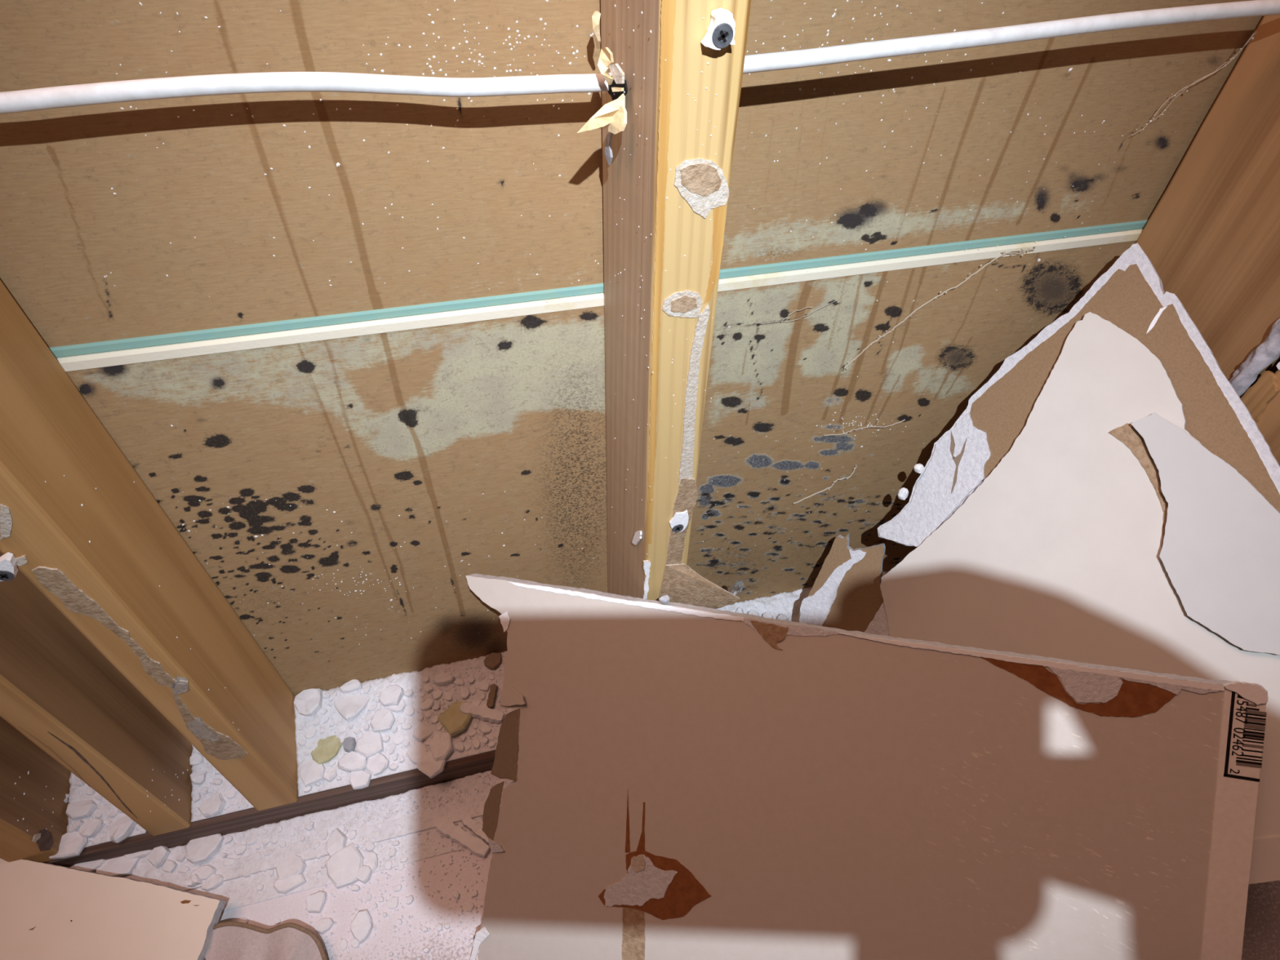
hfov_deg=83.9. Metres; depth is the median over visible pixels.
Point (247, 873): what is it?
chip
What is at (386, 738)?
chip
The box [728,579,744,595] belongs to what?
scrap
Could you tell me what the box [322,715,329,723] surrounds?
chip
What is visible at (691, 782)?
board
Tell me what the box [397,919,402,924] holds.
chip
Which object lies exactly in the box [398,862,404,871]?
chip
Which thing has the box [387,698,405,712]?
chunk
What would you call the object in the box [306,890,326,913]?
chunk
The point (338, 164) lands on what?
plaster flecks
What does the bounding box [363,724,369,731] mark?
chip
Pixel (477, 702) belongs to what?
chip
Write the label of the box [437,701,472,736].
chunk
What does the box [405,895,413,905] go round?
chip
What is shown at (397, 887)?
chip
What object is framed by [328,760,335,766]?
chip
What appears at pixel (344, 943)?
chip
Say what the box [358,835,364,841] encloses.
chip
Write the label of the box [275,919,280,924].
chip
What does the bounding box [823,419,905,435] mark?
cobweb
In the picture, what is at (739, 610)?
chip
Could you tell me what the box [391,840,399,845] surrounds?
chip
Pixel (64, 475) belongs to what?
plaster flecks
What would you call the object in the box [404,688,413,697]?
chip
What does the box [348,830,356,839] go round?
chip
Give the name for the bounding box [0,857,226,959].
board
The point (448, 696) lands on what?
chip
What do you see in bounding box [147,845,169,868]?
chunk
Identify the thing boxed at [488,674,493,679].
chip
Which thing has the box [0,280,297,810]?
stud
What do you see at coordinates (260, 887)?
chip
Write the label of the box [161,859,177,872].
chip
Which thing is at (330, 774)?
chunk
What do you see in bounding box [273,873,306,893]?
chunk
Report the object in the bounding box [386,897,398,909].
chip
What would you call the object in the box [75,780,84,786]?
chip
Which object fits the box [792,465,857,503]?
cobweb
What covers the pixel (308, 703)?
chunk
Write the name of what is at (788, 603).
rubble
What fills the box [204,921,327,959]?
fragment
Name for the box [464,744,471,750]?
chip
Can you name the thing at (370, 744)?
chunk
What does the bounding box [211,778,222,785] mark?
chip
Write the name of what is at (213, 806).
chunk
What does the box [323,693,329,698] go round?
chip
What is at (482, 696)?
chip
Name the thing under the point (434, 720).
chip
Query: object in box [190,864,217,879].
chunk
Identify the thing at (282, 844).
chip
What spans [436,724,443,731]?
chip
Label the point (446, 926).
chip
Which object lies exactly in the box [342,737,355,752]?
chunk
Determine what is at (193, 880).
chunk
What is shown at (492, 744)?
chip
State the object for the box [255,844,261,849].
chip
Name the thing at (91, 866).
chunk
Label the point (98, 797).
chip
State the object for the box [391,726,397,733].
chip
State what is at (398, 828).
chip
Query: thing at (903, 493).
chunk
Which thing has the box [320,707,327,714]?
chip
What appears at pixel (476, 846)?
strip
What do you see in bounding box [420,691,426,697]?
chip
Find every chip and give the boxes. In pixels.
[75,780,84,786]
[85,789,94,795]
[94,794,102,800]
[94,809,102,817]
[109,808,119,817]
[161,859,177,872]
[175,851,186,862]
[192,793,200,803]
[200,786,208,795]
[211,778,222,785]
[214,768,221,774]
[221,853,227,857]
[224,835,232,844]
[225,789,236,799]
[234,844,247,855]
[238,917,248,923]
[243,870,251,877]
[245,835,257,845]
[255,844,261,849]
[256,884,263,891]
[262,835,271,845]
[268,870,274,876]
[270,837,277,844]
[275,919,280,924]
[277,826,282,832]
[278,840,285,848]
[289,831,295,836]
[297,724,303,730]
[297,738,306,746]
[300,835,305,842]
[303,749,309,755]
[303,785,311,792]
[304,726,316,738]
[304,820,314,831]
[306,742,312,749]
[312,841,320,849]
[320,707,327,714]
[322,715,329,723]
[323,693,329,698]
[328,692,337,702]
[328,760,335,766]
[329,720,334,726]
[335,775,342,780]
[337,724,347,733]
[339,938,347,951]
[348,722,353,728]
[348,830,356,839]
[350,884,359,891]
[351,938,359,948]
[353,727,360,734]
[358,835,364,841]
[363,684,371,693]
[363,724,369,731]
[364,840,374,851]
[365,893,372,901]
[367,702,377,711]
[378,897,383,902]
[382,734,390,742]
[384,860,392,870]
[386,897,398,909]
[387,746,395,754]
[387,847,396,857]
[388,762,398,771]
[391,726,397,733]
[391,733,404,745]
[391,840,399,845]
[392,754,397,760]
[393,884,401,892]
[395,824,401,831]
[397,716,405,724]
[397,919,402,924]
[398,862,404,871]
[399,755,404,763]
[400,857,408,862]
[401,722,412,729]
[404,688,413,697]
[404,706,414,715]
[404,738,409,746]
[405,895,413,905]
[418,698,434,710]
[418,715,423,721]
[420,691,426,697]
[420,926,428,932]
[422,675,429,682]
[422,683,433,693]
[422,947,429,953]
[425,711,431,718]
[431,689,442,699]
[431,704,439,711]
[431,715,438,724]
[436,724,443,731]
[436,923,442,932]
[444,691,452,700]
[444,923,449,929]
[452,889,459,899]
[453,679,463,685]
[453,742,464,751]
[459,687,470,698]
[459,735,466,742]
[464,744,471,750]
[465,901,474,911]
[467,674,475,684]
[467,729,475,736]
[469,933,475,939]
[471,687,475,694]
[471,699,480,706]
[471,737,480,748]
[471,889,477,897]
[472,722,477,728]
[477,679,489,690]
[479,723,491,734]
[480,693,485,700]
[482,701,488,707]
[483,737,488,744]
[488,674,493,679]
[488,741,495,747]
[735,607,743,613]
[747,609,759,615]
[762,611,773,618]
[777,613,788,620]
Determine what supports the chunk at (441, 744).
on the rubble at (416, 682)
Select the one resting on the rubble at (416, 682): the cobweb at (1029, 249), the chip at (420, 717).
the chip at (420, 717)
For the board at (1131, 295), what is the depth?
0.49 m
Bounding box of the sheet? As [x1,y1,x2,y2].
[1130,412,1279,654]
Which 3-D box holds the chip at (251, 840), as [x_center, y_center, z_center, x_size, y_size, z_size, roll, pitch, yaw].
[-0.341,0.315,0.625,0.010,0.004,0.009,-20,50,-20]
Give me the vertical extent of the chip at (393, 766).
0.005 m
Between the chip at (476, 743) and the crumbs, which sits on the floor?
the crumbs
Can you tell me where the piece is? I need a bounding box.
[798,533,885,631]
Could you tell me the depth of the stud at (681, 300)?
0.35 m
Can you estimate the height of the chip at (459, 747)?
0.005 m
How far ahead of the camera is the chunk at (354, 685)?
0.66 m
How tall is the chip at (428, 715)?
0.004 m
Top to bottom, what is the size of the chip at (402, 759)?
0.005 m
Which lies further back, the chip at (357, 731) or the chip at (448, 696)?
the chip at (448, 696)
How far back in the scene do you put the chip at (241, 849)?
0.62 m
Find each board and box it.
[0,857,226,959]
[466,573,1267,959]
[863,243,1279,636]
[880,311,1279,884]
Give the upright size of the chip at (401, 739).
0.004 m
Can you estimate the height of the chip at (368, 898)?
0.003 m
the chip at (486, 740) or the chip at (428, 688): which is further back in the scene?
the chip at (428, 688)
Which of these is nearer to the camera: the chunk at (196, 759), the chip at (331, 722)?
the chunk at (196, 759)
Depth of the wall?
0.42 m
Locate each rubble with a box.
[66,772,146,847]
[93,770,513,912]
[191,744,253,822]
[293,650,519,796]
[716,570,889,622]
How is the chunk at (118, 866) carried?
on the rubble at (242, 891)
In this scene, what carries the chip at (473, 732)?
on the rubble at (416, 682)
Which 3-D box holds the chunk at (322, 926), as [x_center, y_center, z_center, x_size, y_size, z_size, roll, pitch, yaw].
[-0.259,0.367,0.585,0.014,0.007,0.011,-1,46,-3]
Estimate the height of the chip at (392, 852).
0.005 m
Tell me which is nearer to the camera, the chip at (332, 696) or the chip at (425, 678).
the chip at (332, 696)
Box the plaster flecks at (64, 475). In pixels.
[13,475,239,831]
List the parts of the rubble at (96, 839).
gypsum strip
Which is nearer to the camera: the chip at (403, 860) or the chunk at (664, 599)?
the chunk at (664, 599)
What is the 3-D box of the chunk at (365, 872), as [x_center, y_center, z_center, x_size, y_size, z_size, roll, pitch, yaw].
[-0.237,0.338,0.611,0.012,0.009,0.013,10,47,7]
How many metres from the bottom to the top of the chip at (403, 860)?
0.004 m
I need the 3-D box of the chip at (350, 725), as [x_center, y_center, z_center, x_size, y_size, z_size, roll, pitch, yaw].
[-0.262,0.223,0.646,0.004,0.004,0.007,-9,47,-11]
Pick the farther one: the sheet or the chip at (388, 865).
the chip at (388, 865)
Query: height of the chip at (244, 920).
0.004 m
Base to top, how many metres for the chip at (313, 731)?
0.003 m
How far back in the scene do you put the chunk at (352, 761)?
0.63 m
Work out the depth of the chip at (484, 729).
0.66 m
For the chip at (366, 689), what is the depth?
0.66 m
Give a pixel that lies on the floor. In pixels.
(1261, 937)
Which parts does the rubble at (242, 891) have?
gypsum strip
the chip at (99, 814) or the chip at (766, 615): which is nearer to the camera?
the chip at (99, 814)
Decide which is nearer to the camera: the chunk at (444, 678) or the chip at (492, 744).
the chip at (492, 744)
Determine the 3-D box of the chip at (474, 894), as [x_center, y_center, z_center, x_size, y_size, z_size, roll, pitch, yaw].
[-0.140,0.351,0.604,0.006,0.004,0.004,-31,54,-27]
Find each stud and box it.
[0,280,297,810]
[0,551,192,835]
[0,716,71,862]
[577,0,751,608]
[1135,14,1279,398]
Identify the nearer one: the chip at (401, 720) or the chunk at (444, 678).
the chip at (401, 720)
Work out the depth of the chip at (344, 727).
0.64 m
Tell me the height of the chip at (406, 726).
0.005 m
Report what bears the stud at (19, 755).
on the plate
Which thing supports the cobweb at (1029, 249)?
attached to the wall
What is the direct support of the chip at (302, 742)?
on the rubble at (416, 682)
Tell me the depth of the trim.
0.63 m
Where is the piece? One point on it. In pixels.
(846, 593)
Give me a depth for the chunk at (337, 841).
0.62 m
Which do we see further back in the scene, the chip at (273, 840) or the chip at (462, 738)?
the chip at (462, 738)
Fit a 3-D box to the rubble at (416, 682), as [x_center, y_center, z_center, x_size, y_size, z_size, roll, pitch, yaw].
[-0.165,0.211,0.663,0.294,0.032,0.082,-10,47,-11]
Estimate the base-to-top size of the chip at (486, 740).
0.005 m
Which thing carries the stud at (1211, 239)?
on the plate
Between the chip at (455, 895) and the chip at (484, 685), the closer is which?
the chip at (455, 895)
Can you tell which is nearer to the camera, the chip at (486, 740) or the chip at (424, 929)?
the chip at (424, 929)
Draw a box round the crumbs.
[68,655,512,959]
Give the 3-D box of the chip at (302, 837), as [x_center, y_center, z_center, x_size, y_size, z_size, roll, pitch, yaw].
[-0.297,0.316,0.626,0.003,0.004,0.005,-4,47,-6]
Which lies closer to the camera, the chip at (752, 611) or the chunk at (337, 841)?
the chunk at (337, 841)
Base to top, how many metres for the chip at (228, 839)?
0.005 m
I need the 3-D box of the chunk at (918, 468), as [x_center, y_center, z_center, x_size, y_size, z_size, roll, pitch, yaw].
[0.224,-0.009,0.573,0.008,0.009,0.007,-29,54,-26]
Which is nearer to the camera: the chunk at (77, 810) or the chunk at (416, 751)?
the chunk at (77, 810)
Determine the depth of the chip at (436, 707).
0.66 m
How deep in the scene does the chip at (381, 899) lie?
0.60 m
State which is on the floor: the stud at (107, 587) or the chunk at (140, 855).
the chunk at (140, 855)
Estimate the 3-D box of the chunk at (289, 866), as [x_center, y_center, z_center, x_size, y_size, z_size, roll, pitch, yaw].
[-0.301,0.334,0.613,0.024,0.009,0.019,-20,50,-20]
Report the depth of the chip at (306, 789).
0.62 m
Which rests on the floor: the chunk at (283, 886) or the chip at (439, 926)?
the chip at (439, 926)
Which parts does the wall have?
panel, panel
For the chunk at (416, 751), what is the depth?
0.64 m
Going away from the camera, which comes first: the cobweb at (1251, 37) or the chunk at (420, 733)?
the cobweb at (1251, 37)
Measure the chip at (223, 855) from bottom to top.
0.005 m
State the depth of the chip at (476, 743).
0.65 m
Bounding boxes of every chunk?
[48,830,88,859]
[63,793,68,803]
[65,799,97,819]
[69,858,106,872]
[79,817,103,838]
[96,856,139,876]
[110,816,136,843]
[123,849,152,859]
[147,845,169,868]
[183,833,224,863]
[184,874,202,887]
[189,752,203,765]
[190,770,207,784]
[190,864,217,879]
[198,792,226,817]
[200,874,223,891]
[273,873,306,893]
[275,854,306,879]
[294,688,322,716]
[297,757,325,786]
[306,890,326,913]
[311,734,342,764]
[315,918,334,934]
[323,767,337,782]
[325,842,364,888]
[326,827,347,857]
[333,692,369,720]
[337,751,367,772]
[339,679,362,693]
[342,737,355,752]
[349,770,371,789]
[350,909,373,943]
[355,729,383,758]
[355,865,372,884]
[363,851,377,873]
[365,752,389,775]
[369,706,395,732]
[378,684,404,706]
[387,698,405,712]
[405,741,428,764]
[412,724,434,741]
[415,751,446,778]
[429,731,453,762]
[433,672,454,685]
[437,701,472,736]
[484,652,502,669]
[658,595,669,604]
[897,487,908,500]
[913,463,924,473]
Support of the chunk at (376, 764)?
on the rubble at (416, 682)
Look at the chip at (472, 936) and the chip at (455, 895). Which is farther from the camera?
the chip at (455, 895)
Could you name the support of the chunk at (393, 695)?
on the rubble at (416, 682)
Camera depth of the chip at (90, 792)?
0.60 m
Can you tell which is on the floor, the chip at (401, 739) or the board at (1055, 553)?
the board at (1055, 553)
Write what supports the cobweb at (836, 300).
attached to the wall
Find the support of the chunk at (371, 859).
on the rubble at (242, 891)
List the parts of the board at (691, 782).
label frame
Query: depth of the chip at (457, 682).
0.67 m
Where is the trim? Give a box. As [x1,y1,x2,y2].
[152,792,502,891]
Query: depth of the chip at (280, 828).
0.63 m
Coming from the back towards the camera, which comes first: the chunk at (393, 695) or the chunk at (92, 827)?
the chunk at (393, 695)
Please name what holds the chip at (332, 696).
on the rubble at (416, 682)
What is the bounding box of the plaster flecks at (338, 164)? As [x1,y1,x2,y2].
[103,0,1151,638]
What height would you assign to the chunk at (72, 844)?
0.009 m
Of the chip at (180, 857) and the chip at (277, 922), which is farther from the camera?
the chip at (180, 857)
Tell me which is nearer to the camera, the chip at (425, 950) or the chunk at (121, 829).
the chip at (425, 950)
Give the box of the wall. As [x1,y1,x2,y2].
[0,0,1264,696]
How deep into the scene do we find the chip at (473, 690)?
0.67 m
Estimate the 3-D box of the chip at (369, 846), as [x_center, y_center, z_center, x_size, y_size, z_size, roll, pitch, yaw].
[-0.238,0.322,0.626,0.010,0.006,0.007,25,51,21]
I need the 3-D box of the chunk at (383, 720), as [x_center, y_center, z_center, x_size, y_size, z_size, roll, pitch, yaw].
[-0.234,0.219,0.649,0.020,0.009,0.024,10,47,7]
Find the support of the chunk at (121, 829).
on the rubble at (96, 839)
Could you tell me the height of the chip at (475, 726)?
0.003 m
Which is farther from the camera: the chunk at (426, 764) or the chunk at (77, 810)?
the chunk at (426, 764)
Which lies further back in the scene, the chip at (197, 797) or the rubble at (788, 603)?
the rubble at (788, 603)
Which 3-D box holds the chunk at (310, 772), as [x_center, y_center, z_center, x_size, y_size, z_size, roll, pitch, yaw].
[-0.291,0.255,0.628,0.021,0.007,0.031,-28,53,-26]
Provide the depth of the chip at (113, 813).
0.60 m
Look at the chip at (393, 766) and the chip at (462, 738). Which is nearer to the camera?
the chip at (393, 766)
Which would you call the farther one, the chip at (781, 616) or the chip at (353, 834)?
the chip at (781, 616)
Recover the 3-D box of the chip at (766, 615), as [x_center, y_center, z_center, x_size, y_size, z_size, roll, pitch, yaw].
[0.130,0.138,0.721,0.011,0.008,0.010,24,50,20]
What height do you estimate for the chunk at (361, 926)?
0.012 m
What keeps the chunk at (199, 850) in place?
on the rubble at (242, 891)
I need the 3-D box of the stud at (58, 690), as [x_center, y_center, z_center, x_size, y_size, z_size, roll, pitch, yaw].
[-0.396,-0.024,0.323,0.033,0.840,0.086,-10,47,-11]
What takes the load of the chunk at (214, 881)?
on the rubble at (242, 891)
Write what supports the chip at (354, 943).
on the floor
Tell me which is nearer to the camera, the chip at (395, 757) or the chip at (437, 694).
the chip at (395, 757)
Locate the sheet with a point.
(1220, 553)
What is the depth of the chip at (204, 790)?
0.61 m
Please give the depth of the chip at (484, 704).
0.66 m
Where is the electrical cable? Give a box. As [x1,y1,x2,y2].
[0,0,1279,114]
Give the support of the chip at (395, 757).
on the rubble at (416, 682)
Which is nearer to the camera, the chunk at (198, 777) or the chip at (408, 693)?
the chunk at (198, 777)
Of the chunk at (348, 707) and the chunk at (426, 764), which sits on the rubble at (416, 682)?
the chunk at (348, 707)
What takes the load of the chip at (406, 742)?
on the rubble at (416, 682)
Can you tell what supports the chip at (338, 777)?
on the rubble at (416, 682)
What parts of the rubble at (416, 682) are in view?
gypsum strip, gypsum strip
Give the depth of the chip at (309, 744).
0.64 m
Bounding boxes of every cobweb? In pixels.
[760,300,836,324]
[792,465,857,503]
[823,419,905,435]
[844,245,1035,368]
[1132,30,1257,135]
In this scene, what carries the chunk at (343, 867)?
on the rubble at (242, 891)
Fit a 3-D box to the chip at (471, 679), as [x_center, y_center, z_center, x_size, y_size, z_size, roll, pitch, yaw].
[-0.160,0.188,0.673,0.006,0.005,0.008,-16,49,-17]
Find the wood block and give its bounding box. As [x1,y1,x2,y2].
[1240,361,1279,465]
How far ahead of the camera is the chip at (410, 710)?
0.66 m
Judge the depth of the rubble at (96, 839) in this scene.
0.60 m
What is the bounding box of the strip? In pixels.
[435,817,489,857]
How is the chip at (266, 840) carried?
on the rubble at (242, 891)
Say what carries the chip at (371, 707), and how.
on the rubble at (416, 682)
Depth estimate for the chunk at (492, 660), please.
0.68 m
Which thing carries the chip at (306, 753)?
on the rubble at (416, 682)
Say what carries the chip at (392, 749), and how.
on the rubble at (416, 682)
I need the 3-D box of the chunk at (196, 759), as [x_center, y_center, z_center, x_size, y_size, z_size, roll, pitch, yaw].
[-0.387,0.244,0.622,0.010,0.006,0.010,-18,49,-18]
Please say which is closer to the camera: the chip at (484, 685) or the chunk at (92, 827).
the chunk at (92, 827)
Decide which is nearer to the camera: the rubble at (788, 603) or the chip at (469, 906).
the chip at (469, 906)
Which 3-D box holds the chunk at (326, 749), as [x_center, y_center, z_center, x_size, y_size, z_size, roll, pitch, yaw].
[-0.281,0.240,0.637,0.026,0.008,0.025,-32,55,-28]
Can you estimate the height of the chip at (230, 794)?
0.003 m
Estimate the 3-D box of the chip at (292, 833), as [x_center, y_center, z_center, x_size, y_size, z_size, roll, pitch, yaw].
[-0.306,0.312,0.627,0.004,0.003,0.004,33,54,26]
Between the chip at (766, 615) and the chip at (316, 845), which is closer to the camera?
the chip at (316, 845)
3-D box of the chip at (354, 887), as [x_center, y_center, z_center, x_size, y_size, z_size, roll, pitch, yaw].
[-0.242,0.346,0.605,0.009,0.005,0.005,3,46,1]
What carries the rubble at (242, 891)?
on the floor
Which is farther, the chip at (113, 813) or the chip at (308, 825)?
the chip at (308, 825)
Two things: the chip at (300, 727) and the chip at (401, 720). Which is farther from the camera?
the chip at (401, 720)
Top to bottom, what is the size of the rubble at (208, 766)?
0.030 m
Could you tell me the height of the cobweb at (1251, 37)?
0.060 m
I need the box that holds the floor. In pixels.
[204,843,1279,959]
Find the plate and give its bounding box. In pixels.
[43,744,519,866]
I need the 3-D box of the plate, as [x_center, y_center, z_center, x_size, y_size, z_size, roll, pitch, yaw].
[0.030,0.204,0.726,1.220,0.038,0.086,-10,47,-11]
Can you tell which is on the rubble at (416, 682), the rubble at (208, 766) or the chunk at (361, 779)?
the chunk at (361, 779)
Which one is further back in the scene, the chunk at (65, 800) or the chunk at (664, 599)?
the chunk at (65, 800)
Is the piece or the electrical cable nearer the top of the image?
the electrical cable
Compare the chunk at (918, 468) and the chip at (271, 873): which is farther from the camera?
the chip at (271, 873)
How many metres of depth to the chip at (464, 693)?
0.67 m
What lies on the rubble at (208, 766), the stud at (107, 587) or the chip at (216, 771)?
the chip at (216, 771)
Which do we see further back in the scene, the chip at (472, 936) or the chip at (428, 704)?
the chip at (428, 704)
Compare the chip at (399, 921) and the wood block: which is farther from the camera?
the chip at (399, 921)

